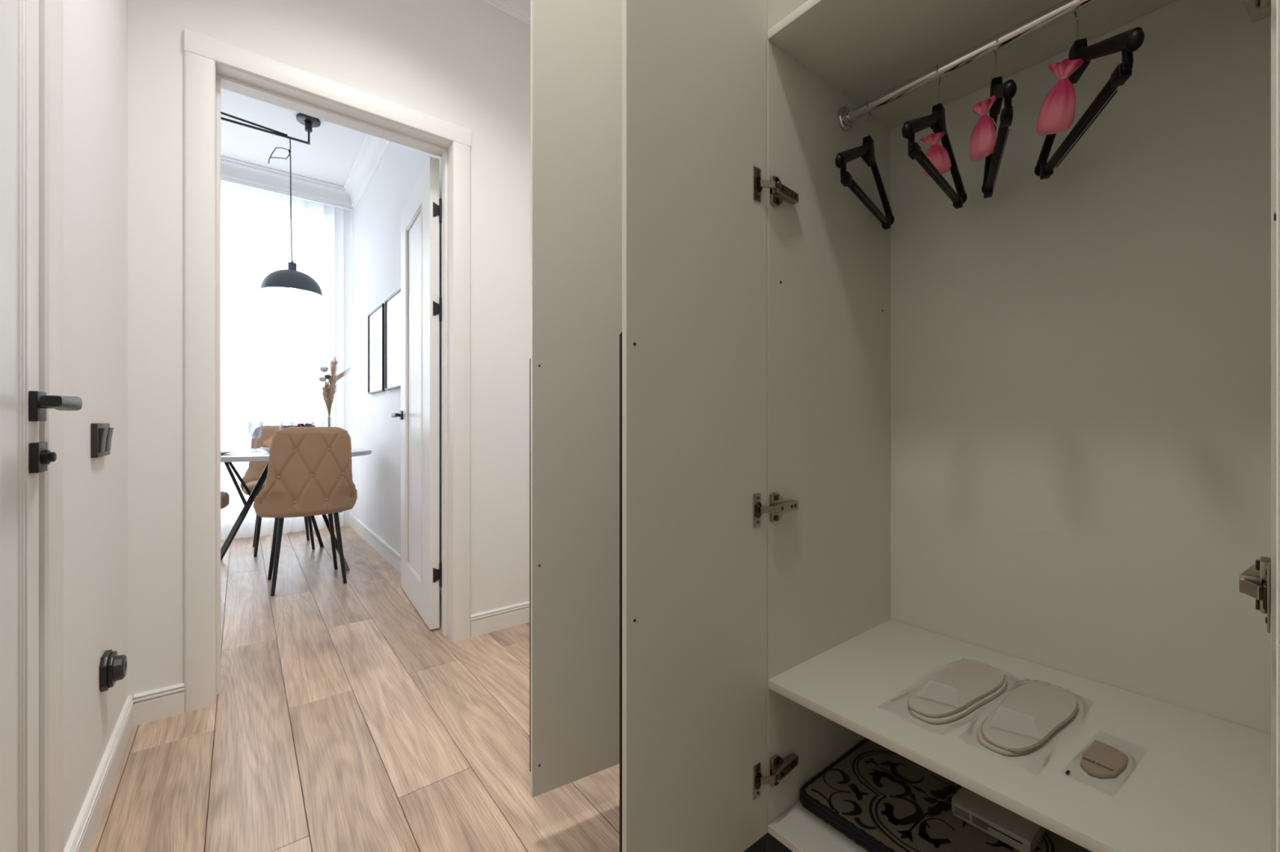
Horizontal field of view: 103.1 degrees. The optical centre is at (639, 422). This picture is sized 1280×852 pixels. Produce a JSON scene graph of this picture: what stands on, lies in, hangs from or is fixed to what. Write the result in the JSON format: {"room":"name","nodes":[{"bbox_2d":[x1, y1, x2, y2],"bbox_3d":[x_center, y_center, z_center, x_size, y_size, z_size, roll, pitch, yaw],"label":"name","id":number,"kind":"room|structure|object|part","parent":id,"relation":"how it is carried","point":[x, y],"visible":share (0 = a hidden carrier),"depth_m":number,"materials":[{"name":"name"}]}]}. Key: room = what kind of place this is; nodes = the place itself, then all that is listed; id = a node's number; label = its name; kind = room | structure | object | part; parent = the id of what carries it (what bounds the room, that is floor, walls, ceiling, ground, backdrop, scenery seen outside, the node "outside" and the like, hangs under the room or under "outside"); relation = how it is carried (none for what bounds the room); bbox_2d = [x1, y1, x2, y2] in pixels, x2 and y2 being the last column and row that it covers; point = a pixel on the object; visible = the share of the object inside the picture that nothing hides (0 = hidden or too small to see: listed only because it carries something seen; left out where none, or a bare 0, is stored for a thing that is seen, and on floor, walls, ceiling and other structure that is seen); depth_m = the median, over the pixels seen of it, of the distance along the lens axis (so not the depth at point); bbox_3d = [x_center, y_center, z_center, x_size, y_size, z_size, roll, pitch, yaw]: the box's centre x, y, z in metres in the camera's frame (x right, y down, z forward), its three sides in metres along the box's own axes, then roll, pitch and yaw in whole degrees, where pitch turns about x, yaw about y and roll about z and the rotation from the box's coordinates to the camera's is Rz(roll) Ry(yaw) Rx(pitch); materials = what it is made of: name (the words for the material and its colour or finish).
{"room":"apartment hallway","nodes":[
{"label":"apartment hallway","id":0,"kind":"room"},
{"bbox_2d":[63,0,128,850],"bbox_3d":[-0.553,-0.545,0.166,0.120,2.950,3.445,0,0,-38],"label":"wall","id":1,"kind":"structure","parent":0,"point":[95,32],"depth_m":1.19,"materials":[{"name":"paint"}]},
{"bbox_2d":[0,0,82,851],"bbox_3d":[-0.752,-0.123,0.537,0.096,2.094,0.834,0,0,-38],"label":"door","id":2,"kind":"structure","parent":1,"relation":"in","point":[23,457],"depth_m":0.78,"materials":[{"name":"wood"}]},
{"bbox_3d":[-0.757,-0.130,0.533,0.005,1.800,0.680,0,0,-38],"label":"panel moulding","id":3,"kind":"part","parent":2,"relation":"part of","materials":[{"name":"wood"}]},
{"bbox_3d":[-0.936,-0.032,0.808,0.050,0.024,0.141,0,0,-38],"label":"handle","id":4,"kind":"part","parent":2,"relation":"part of","materials":[{"name":"black metal"}]},
{"bbox_2d":[39,0,63,851],"bbox_3d":[-0.755,-0.168,0.532,0.014,2.196,1.042,0,0,-38],"label":"trim","id":5,"kind":"structure","parent":1,"relation":"attached to","point":[51,11],"depth_m":0.88,"materials":[{"name":"wood"}]},
{"bbox_2d":[63,695,133,851],"bbox_3d":[-1.321,0.884,1.253,0.014,0.092,0.787,0,0,-38],"label":"baseboard","id":6,"kind":"structure","parent":1,"relation":"attached to","point":[82,837],"depth_m":1.21,"materials":[{"name":"wood"}]},
{"bbox_2d":[90,423,113,457],"bbox_3d":[-1.303,0.042,1.234,0.020,0.080,0.142,0,0,-38],"label":"light switch","id":7,"kind":"object","parent":1,"relation":"attached to","point":[101,434],"visible":1,"depth_m":1.19,"materials":[{"name":"plastic"}]},
{"bbox_2d":[99,649,127,692],"bbox_3d":[-1.332,0.624,1.288,0.041,0.086,0.086,0,0,-38],"label":"wall socket","id":8,"kind":"object","parent":1,"relation":"attached to","point":[113,666],"visible":1,"depth_m":1.27,"materials":[{"name":"black plastic"}]},
{"bbox_3d":[-1.343,0.624,1.280,0.013,0.086,0.086,0,0,-38],"label":"plate","id":9,"kind":"part","parent":8,"relation":"part of","materials":[{"name":"black plastic"}]},
{"bbox_2d":[220,88,365,186],"bbox_3d":[-1.431,-2.070,1.515,3.362,0.100,6.850,0,0,-38],"label":"ceiling","id":10,"kind":"structure","parent":0,"point":[331,153],"depth_m":3.66,"materials":[{"name":"paint"}]},
{"bbox_2d":[220,111,322,300],"bbox_3d":[-2.746,-1.431,2.955,1.534,1.178,0.336,0,0,-38],"label":"pendant lamp","id":11,"kind":"object","parent":10,"relation":"hanging from","point":[290,283],"visible":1,"depth_m":3.30,"materials":[{"name":"black metal"}]},
{"bbox_3d":[-2.790,-1.889,2.854,1.344,0.057,0.009,0,0,-42],"label":"rod","id":12,"kind":"part","parent":11,"relation":"part of","materials":[{"name":"black metal"}]},
{"bbox_3d":[-2.774,-1.857,2.933,1.462,0.013,0.010,0,0,-38],"label":"rod","id":13,"kind":"part","parent":11,"relation":"part of","materials":[{"name":"black metal"}]},
{"bbox_3d":[-2.324,-1.437,3.287,0.131,0.835,0.016,0,0,-38],"label":"cord","id":14,"kind":"part","parent":11,"relation":"part of","materials":[{"name":"black metal"}]},
{"bbox_3d":[-2.275,-0.917,3.325,0.336,0.150,0.336,0,0,-38],"label":"lamp shade","id":15,"kind":"part","parent":11,"relation":"part of","materials":[{"name":"metal"}]},
{"bbox_3d":[-2.205,-1.926,3.380,0.042,0.132,0.042,0,0,-38],"label":"stem","id":16,"kind":"part","parent":11,"relation":"part of","materials":[{"name":"black metal"}]},
{"bbox_2d":[220,181,351,540],"bbox_3d":[-3.563,-0.541,3.797,2.480,2.930,0.096,0,0,-38],"label":"sheer curtain","id":17,"kind":"object","parent":10,"relation":"hanging from","point":[273,349],"visible":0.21,"depth_m":4.19,"materials":[{"name":"white fabric"}]},
{"bbox_2d":[128,0,530,699],"bbox_3d":[-1.504,-0.545,1.705,3.242,2.950,0.150,0,0,-38],"label":"wall","id":18,"kind":"structure","parent":0,"point":[465,64],"depth_m":1.94,"materials":[{"name":"paint"}]},
{"bbox_2d":[133,682,184,726],"bbox_3d":[-1.509,0.884,1.597,0.116,0.092,0.014,0,0,-38],"label":"baseboard","id":19,"kind":"structure","parent":18,"relation":"attached to","point":[156,704],"depth_m":1.59,"materials":[{"name":"wood"}]},
{"bbox_2d":[184,27,471,712],"bbox_3d":[-1.099,-0.169,1.919,0.927,2.198,0.014,0,0,-38],"label":"trim","id":20,"kind":"structure","parent":18,"relation":"attached to","point":[202,51],"depth_m":1.67,"materials":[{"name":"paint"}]},
{"bbox_2d":[215,62,452,697],"bbox_3d":[-1.149,-0.132,1.983,0.779,2.124,0.152,0,0,-38],"label":"trim","id":21,"kind":"structure","parent":18,"relation":"attached to","point":[228,78],"depth_m":2.02,"materials":[{"name":"wood"}]},
{"bbox_2d":[391,156,441,630],"bbox_3d":[-1.141,-0.130,2.555,0.106,2.104,0.747,0,0,-34],"label":"door","id":22,"kind":"structure","parent":18,"relation":"in","point":[421,214],"depth_m":2.40,"materials":[{"name":"wood"}]},
{"bbox_3d":[-1.314,-0.040,2.758,0.050,0.024,0.141,0,0,-34],"label":"handle","id":23,"kind":"part","parent":22,"relation":"part of","materials":[{"name":"black metal"}]},
{"bbox_3d":[-1.126,-0.139,2.575,0.048,1.807,0.410,0,0,-34],"label":"panel moulding","id":24,"kind":"part","parent":22,"relation":"part of","materials":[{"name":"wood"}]},
{"bbox_3d":[-1.126,-0.139,2.575,0.022,1.811,0.414,0,0,-34],"label":"panel","id":25,"kind":"part","parent":22,"relation":"part of","materials":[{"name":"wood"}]},
{"bbox_2d":[471,601,529,637],"bbox_3d":[-0.496,0.884,2.393,0.607,0.092,0.014,0,0,-38],"label":"baseboard","id":26,"kind":"structure","parent":18,"relation":"attached to","point":[486,622],"depth_m":2.28,"materials":[{"name":"wood"}]},
{"bbox_2d":[479,0,530,26],"bbox_3d":[-0.885,-1.939,2.033,1.664,0.162,0.100,0,0,-38],"label":"trim","id":27,"kind":"structure","parent":18,"relation":"attached to","point":[518,10],"depth_m":2.32,"materials":[{"name":"paint"}]},
{"bbox_2d":[88,525,619,851],"bbox_3d":[-1.390,0.950,1.496,3.162,0.040,6.570,0,0,-38],"label":"floor","id":28,"kind":"structure","parent":0,"point":[339,721],"depth_m":1.47,"materials":[{"name":"brown wood"}]},
{"bbox_2d":[220,491,229,509],"bbox_3d":[-2.734,0.476,2.920,0.582,0.907,0.504,0,0,-38],"label":"dining chair","id":29,"kind":"object","parent":28,"relation":"on","point":[224,496],"visible":0.02,"depth_m":2.98,"materials":[{"name":"beige fabric"}]},
{"bbox_2d":[240,425,315,557],"bbox_3d":[-2.676,0.476,3.810,0.504,0.907,0.582,0,0,-38],"label":"dining chair","id":30,"kind":"object","parent":28,"relation":"on","point":[260,434],"visible":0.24,"depth_m":3.81,"materials":[{"name":"beige leather"},{"name":"black metal"}]},
{"bbox_3d":[-2.634,0.465,3.756,0.468,0.081,0.444,0,0,-38],"label":"seat","id":31,"kind":"part","parent":30,"relation":"part of","materials":[{"name":"beige fabric"}]},
{"bbox_3d":[-2.851,0.719,3.793,0.089,0.422,0.026,0,0,13],"label":"leg","id":32,"kind":"part","parent":30,"relation":"part of","materials":[{"name":"black metal"}]},
{"bbox_3d":[-2.663,0.719,3.554,0.026,0.422,0.089,0,0,1],"label":"leg","id":33,"kind":"part","parent":30,"relation":"part of","materials":[{"name":"black metal"}]},
{"bbox_3d":[-2.765,0.271,3.923,0.504,0.495,0.295,0,0,-38],"label":"backrest","id":34,"kind":"part","parent":30,"relation":"part of","materials":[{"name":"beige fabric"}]},
{"bbox_3d":[-2.619,0.719,3.976,0.026,0.422,0.090,0,0,1],"label":"leg","id":35,"kind":"part","parent":30,"relation":"part of","materials":[{"name":"black metal"}]},
{"bbox_3d":[-2.430,0.719,3.736,0.089,0.422,0.026,0,0,13],"label":"leg","id":36,"kind":"part","parent":30,"relation":"part of","materials":[{"name":"black metal"}]},
{"bbox_2d":[220,447,371,570],"bbox_3d":[-2.322,0.557,3.262,1.060,0.745,1.060,0,0,-38],"label":"dining table","id":37,"kind":"object","parent":28,"relation":"on","point":[260,455],"visible":0.32,"depth_m":3.12,"materials":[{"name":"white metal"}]},
{"bbox_2d":[220,450,235,454],"bbox_3d":[-2.470,0.175,2.892,0.270,0.020,0.270,0,0,-38],"label":"plate","id":38,"kind":"object","parent":37,"relation":"on","point":[222,452],"visible":0.23,"depth_m":2.92,"materials":[{"name":"ceramic"}]},
{"bbox_2d":[259,446,270,453],"bbox_3d":[-2.187,0.167,3.114,0.230,0.035,0.230,0,0,-38],"label":"plate","id":39,"kind":"object","parent":37,"relation":"on","point":[267,448],"visible":0.12,"depth_m":3.03,"materials":[{"name":"ceramic"}]},
{"bbox_2d":[262,436,272,447],"bbox_3d":[-2.227,0.124,3.140,0.169,0.095,0.024,0,0,-38],"label":"napkin","id":40,"kind":"object","parent":39,"relation":"on","point":[268,442],"visible":0.11,"depth_m":3.11,"materials":[{"name":"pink fabric"}]},
{"bbox_2d":[280,426,293,429],"bbox_3d":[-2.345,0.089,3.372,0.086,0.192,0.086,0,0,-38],"label":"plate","id":41,"kind":"object","parent":37,"relation":"on","point":[282,427],"visible":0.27,"depth_m":3.34,"materials":[{"name":"white ceramic"}]},
{"bbox_3d":[-2.169,0.074,3.548,0.086,0.222,0.086,0,0,-38],"label":"bottle vase","id":42,"kind":"object","parent":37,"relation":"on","visible":0},
{"bbox_2d":[319,354,351,426],"bbox_3d":[-2.139,-0.162,3.571,0.201,0.654,0.086,0,0,-38],"label":"bouquet","id":43,"kind":"object","parent":42,"relation":"in","point":[326,393],"visible":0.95,"depth_m":3.54,"materials":[{"name":"plant"}]},
{"bbox_2d":[253,426,357,595],"bbox_3d":[-1.915,0.476,2.931,0.504,0.907,0.582,0,0,-38],"label":"dining chair","id":44,"kind":"object","parent":28,"relation":"on","point":[309,473],"visible":1,"depth_m":2.75,"materials":[{"name":"beige leather"},{"name":"black metal"}]},
{"bbox_3d":[-2.161,0.719,3.004,0.089,0.422,0.026,0,0,13],"label":"leg","id":45,"kind":"part","parent":44,"relation":"part of","materials":[{"name":"black metal"}]},
{"bbox_3d":[-1.973,0.719,2.764,0.026,0.422,0.089,0,0,1],"label":"leg","id":46,"kind":"part","parent":44,"relation":"part of","materials":[{"name":"black metal"}]},
{"bbox_3d":[-1.827,0.271,2.818,0.504,0.495,0.295,0,0,-38],"label":"backrest","id":47,"kind":"part","parent":44,"relation":"part of","materials":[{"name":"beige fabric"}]},
{"bbox_3d":[-1.929,0.719,3.187,0.026,0.422,0.089,0,0,1],"label":"leg","id":48,"kind":"part","parent":44,"relation":"part of","materials":[{"name":"black metal"}]},
{"bbox_3d":[-1.740,0.719,2.947,0.089,0.422,0.026,0,0,13],"label":"leg","id":49,"kind":"part","parent":44,"relation":"part of","materials":[{"name":"black metal"}]},
{"bbox_2d":[529,0,764,851],"bbox_3d":[0.203,-0.330,1.248,0.850,2.520,0.383,0,0,-38],"label":"wardrobe","id":50,"kind":"object","parent":28,"relation":"on","point":[576,45],"visible":0.31,"depth_m":1.17,"materials":[{"name":"laminate"}]},
{"bbox_3d":[-0.098,-0.379,1.211,0.332,2.414,0.012,0,0,-31],"label":"door","id":51,"kind":"part","parent":50,"relation":"part of","materials":[{"name":"laminate"}]},
{"bbox_2d":[619,0,1279,851],"bbox_3d":[0.521,-0.330,0.823,0.875,2.520,0.682,0,0,-38],"label":"wardrobe","id":52,"kind":"object","parent":28,"relation":"on","point":[1029,431],"visible":1,"depth_m":0.98,"materials":[{"name":"laminate"}]},
{"bbox_3d":[0.114,-0.379,0.920,0.354,2.414,0.012,0,0,-38],"label":"door","id":53,"kind":"part","parent":52,"relation":"part of","materials":[{"name":"laminate"}]},
{"bbox_3d":[0.231,0.708,1.003,0.022,0.066,0.002,0,0,-38],"label":"cup plate","id":54,"kind":"part","parent":52,"relation":"part of","materials":[{"name":"silver metal"}]},
{"bbox_3d":[0.231,0.173,1.003,0.022,0.066,0.002,0,0,-38],"label":"cup plate","id":55,"kind":"part","parent":52,"relation":"part of","materials":[{"name":"silver metal"}]},
{"bbox_3d":[0.231,-0.470,1.003,0.022,0.066,0.002,0,0,-38],"label":"cup plate","id":56,"kind":"part","parent":52,"relation":"part of","materials":[{"name":"silver metal"}]},
{"bbox_2d":[755,496,761,524],"bbox_3d":[0.235,0.173,1.005,0.022,0.054,0.004,0,0,-38],"label":"hinge","id":57,"kind":"object","parent":52,"relation":"on","point":[757,499],"depth_m":1.00,"materials":[{"name":"metal"}]},
{"bbox_2d":[755,767,762,795],"bbox_3d":[0.235,0.708,1.005,0.022,0.054,0.004,0,0,-38],"label":"hinge","id":58,"kind":"object","parent":52,"relation":"on","point":[758,771],"depth_m":1.00,"materials":[{"name":"metal"}]},
{"bbox_2d":[755,170,762,198],"bbox_3d":[0.235,-0.470,1.005,0.022,0.054,0.004,0,0,-38],"label":"hinge","id":59,"kind":"object","parent":52,"relation":"on","point":[758,174],"depth_m":1.00,"materials":[{"name":"metal"}]},
{"bbox_3d":[0.280,0.708,1.038,0.040,0.060,0.008,0,0,-38],"label":"mounting plate","id":60,"kind":"part","parent":52,"relation":"part of","materials":[{"name":"silver metal"}]},
{"bbox_3d":[0.280,0.173,1.038,0.040,0.060,0.008,0,0,-38],"label":"mounting plate","id":61,"kind":"part","parent":52,"relation":"part of","materials":[{"name":"silver metal"}]},
{"bbox_3d":[0.280,-0.470,1.038,0.040,0.060,0.008,0,0,-38],"label":"mounting plate","id":62,"kind":"part","parent":52,"relation":"part of","materials":[{"name":"silver metal"}]},
{"bbox_3d":[0.300,0.708,1.045,0.079,0.020,0.021,0,0,-38],"label":"hinge arm","id":63,"kind":"part","parent":52,"relation":"part of","materials":[{"name":"silver metal"}]},
{"bbox_3d":[0.300,0.173,1.045,0.079,0.020,0.021,0,0,-38],"label":"hinge arm","id":64,"kind":"part","parent":52,"relation":"part of","materials":[{"name":"silver metal"}]},
{"bbox_3d":[0.300,-0.470,1.045,0.079,0.020,0.021,0,0,-38],"label":"hinge arm","id":65,"kind":"part","parent":52,"relation":"part of","materials":[{"name":"silver metal"}]},
{"bbox_3d":[0.657,0.820,0.934,0.514,0.016,0.637,0,0,-38],"label":"panel","id":66,"kind":"part","parent":52,"relation":"part of","materials":[{"name":"laminate"}]},
{"bbox_3d":[0.457,-0.381,1.192,0.519,2.418,0.016,0,0,-38],"label":"panel","id":67,"kind":"part","parent":52,"relation":"part of","materials":[{"name":"laminate"}]},
{"bbox_2d":[835,100,894,230],"bbox_3d":[0.518,-0.608,1.153,0.020,0.244,0.403,0,0,40],"label":"clothes hanger","id":68,"kind":"object","parent":52,"relation":"hanging from","point":[866,151],"visible":0.99,"depth_m":1.14,"materials":[{"name":"black plastic"}]},
{"bbox_2d":[902,63,967,208],"bbox_3d":[0.609,-0.608,1.037,0.020,0.244,0.403,0,0,45],"label":"clothes hanger","id":69,"kind":"object","parent":52,"relation":"hanging from","point":[936,120],"visible":0.99,"depth_m":1.02,"materials":[{"name":"plastic"}]},
{"bbox_2d":[920,128,951,177],"bbox_3d":[0.598,-0.546,1.027,0.045,0.093,0.039,0,0,-9],"label":"sachet","id":70,"kind":"object","parent":69,"relation":"hanging from","point":[937,154],"visible":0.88,"depth_m":1.02,"materials":[{"name":"pink fabric"}]},
{"bbox_2d":[800,737,1092,851],"bbox_3d":[0.687,0.795,0.969,0.422,0.031,0.619,0,0,-38],"label":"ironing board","id":71,"kind":"object","parent":52,"relation":"on","point":[881,799],"visible":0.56,"depth_m":1.03,"materials":[{"name":"fabric"}]},
{"bbox_2d":[951,786,1046,851],"bbox_3d":[0.713,0.767,1.005,0.137,0.027,0.132,0,0,-38],"label":"box","id":72,"kind":"object","parent":71,"relation":"on","point":[1016,831],"visible":0.73,"depth_m":0.97,"materials":[{"name":"cardboard"}]},
{"bbox_2d":[906,662,1007,724],"bbox_3d":[0.603,0.509,0.974,0.337,0.018,0.117,0,0,-35],"label":"slipper","id":73,"kind":"object","parent":52,"relation":"on","point":[960,689],"visible":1,"depth_m":0.96,"materials":[{"name":"beige fabric"}]},
{"bbox_2d":[768,0,1177,128],"bbox_3d":[0.657,-0.783,0.934,0.514,0.018,0.637,0,0,-38],"label":"shelf","id":74,"kind":"object","parent":52,"relation":"attached to","point":[859,51],"depth_m":1.03,"materials":[{"name":"laminate"}]},
{"bbox_3d":[0.678,-0.715,0.950,0.025,0.025,0.637,0,0,-38],"label":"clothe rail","id":75,"kind":"part","parent":52,"relation":"part of","materials":[{"name":"silver metal"}]},
{"bbox_2d":[981,33,1017,198],"bbox_3d":[0.671,-0.608,0.958,0.019,0.244,0.403,0,0,30],"label":"clothes hanger","id":76,"kind":"object","parent":52,"relation":"hanging from","point":[1007,90],"visible":0.96,"depth_m":0.94,"materials":[{"name":"plastic"}]},
{"bbox_2d":[968,94,998,160],"bbox_3d":[0.642,-0.554,0.951,0.036,0.114,0.054,0,0,6],"label":"sachet","id":77,"kind":"object","parent":76,"relation":"hanging from","point":[983,138],"visible":0.98,"depth_m":0.94,"materials":[{"name":"pink fabric"}]},
{"bbox_2d":[768,619,1271,851],"bbox_3d":[0.657,0.528,0.934,0.514,0.018,0.637,0,0,-38],"label":"shelf","id":78,"kind":"object","parent":52,"relation":"attached to","point":[1195,777],"depth_m":0.82,"materials":[{"name":"laminate"}]},
{"bbox_2d":[976,683,1078,755],"bbox_3d":[0.684,0.509,0.889,0.339,0.018,0.115,0,0,-36],"label":"slipper","id":79,"kind":"object","parent":52,"relation":"on","point":[1032,713],"visible":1,"depth_m":0.87,"materials":[{"name":"beige fabric"}]},
{"bbox_3d":[0.862,-0.380,1.095,0.004,2.420,0.637,0,0,-38],"label":"panel","id":80,"kind":"part","parent":52,"relation":"part of","materials":[{"name":"laminate"}]},
{"bbox_2d":[1034,0,1144,179],"bbox_3d":[0.745,-0.608,0.865,0.019,0.244,0.403,0,0,23],"label":"clothes hanger","id":81,"kind":"object","parent":52,"relation":"hanging from","point":[1128,42],"visible":0.91,"depth_m":0.81,"materials":[{"name":"plastic"}]},
{"bbox_2d":[1035,50,1084,134],"bbox_3d":[0.707,-0.552,0.854,0.066,0.127,0.036,0,0,34],"label":"sachet","id":82,"kind":"object","parent":81,"relation":"hanging from","point":[1058,109],"visible":1,"depth_m":0.84,"materials":[{"name":"pink fabric"}]},
{"bbox_2d":[1065,740,1128,777],"bbox_3d":[0.714,0.514,0.779,0.184,0.009,0.060,0,0,-34],"label":"pouch","id":83,"kind":"object","parent":52,"relation":"on","point":[1100,760],"visible":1,"depth_m":0.77,"materials":[{"name":"brown fabric"}]},
{"bbox_3d":[0.680,0.173,0.561,0.079,0.020,0.021,0,0,-38],"label":"hinge arm","id":84,"kind":"part","parent":52,"relation":"part of","materials":[{"name":"silver metal"}]},
{"bbox_3d":[0.680,-0.470,0.561,0.079,0.020,0.021,0,0,-38],"label":"hinge arm","id":85,"kind":"part","parent":52,"relation":"part of","materials":[{"name":"silver metal"}]},
{"bbox_2d":[1262,568,1266,623],"bbox_3d":[0.626,0.173,0.507,0.022,0.054,0.004,0,0,-38],"label":"hinge","id":86,"kind":"object","parent":52,"relation":"on","point":[1264,585],"depth_m":0.50,"materials":[{"name":"metal"}]},
{"bbox_3d":[0.669,0.173,0.543,0.040,0.060,0.008,0,0,-38],"label":"mounting plate","id":87,"kind":"part","parent":52,"relation":"part of","materials":[{"name":"silver metal"}]},
{"bbox_3d":[0.669,-0.470,0.543,0.040,0.060,0.008,0,0,-38],"label":"mounting plate","id":88,"kind":"part","parent":52,"relation":"part of","materials":[{"name":"silver metal"}]},
{"bbox_3d":[0.623,0.173,0.504,0.022,0.066,0.002,0,0,-38],"label":"cup plate","id":89,"kind":"part","parent":52,"relation":"part of","materials":[{"name":"silver metal"}]},
{"bbox_3d":[0.861,-0.381,0.679,0.519,2.418,0.016,0,0,-38],"label":"panel","id":90,"kind":"part","parent":52,"relation":"part of","materials":[{"name":"laminate"}]},
{"bbox_3d":[0.519,-0.379,0.405,0.354,2.414,0.012,0,0,-38],"label":"door","id":91,"kind":"part","parent":52,"relation":"part of","materials":[{"name":"laminate"}]},
{"bbox_2d":[351,142,441,562],"bbox_3d":[-1.755,-0.545,3.609,0.120,2.950,3.155,0,0,-38],"label":"wall","id":92,"kind":"structure","parent":0,"point":[376,217],"depth_m":3.69,"materials":[{"name":"paint"}]},
{"bbox_2d":[220,155,354,211],"bbox_3d":[-3.492,-1.945,3.666,2.540,0.150,0.120,0,0,-38],"label":"trim","id":93,"kind":"structure","parent":92,"relation":"attached to","point":[235,171],"depth_m":4.12,"materials":[{"name":"paint"}]},
{"bbox_2d":[343,133,391,210],"bbox_3d":[-1.712,-1.945,3.376,0.100,0.150,2.735,0,0,-38],"label":"trim","id":94,"kind":"structure","parent":92,"relation":"attached to","point":[372,149],"depth_m":3.86,"materials":[{"name":"paint"}]},
{"bbox_2d":[368,302,386,394],"bbox_3d":[-1.921,-0.520,3.704,0.024,0.604,0.506,0,0,-38],"label":"picture frame","id":95,"kind":"object","parent":92,"relation":"attached to","point":[376,317],"visible":0.87,"depth_m":3.68,"materials":[{"name":"black metal"}]},
{"bbox_2d":[368,306,382,392],"bbox_3d":[-1.923,-0.520,3.702,0.003,0.580,0.482,0,0,-38],"label":"picture","id":96,"kind":"object","parent":95,"relation":"attached to","point":[375,316],"depth_m":3.70},
{"bbox_2d":[384,288,400,390],"bbox_3d":[-1.560,-0.520,3.244,0.024,0.604,0.506,0,0,-38],"label":"picture frame","id":97,"kind":"object","parent":92,"relation":"attached to","point":[393,304],"visible":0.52,"depth_m":3.28,"materials":[{"name":"black metal"}]},
{"bbox_2d":[350,514,441,612],"bbox_3d":[-1.747,0.877,3.489,0.016,0.105,2.955,0,0,-38],"label":"baseboard","id":98,"kind":"structure","parent":92,"relation":"attached to","point":[383,548],"depth_m":3.60,"materials":[{"name":"wood"}]}
]}

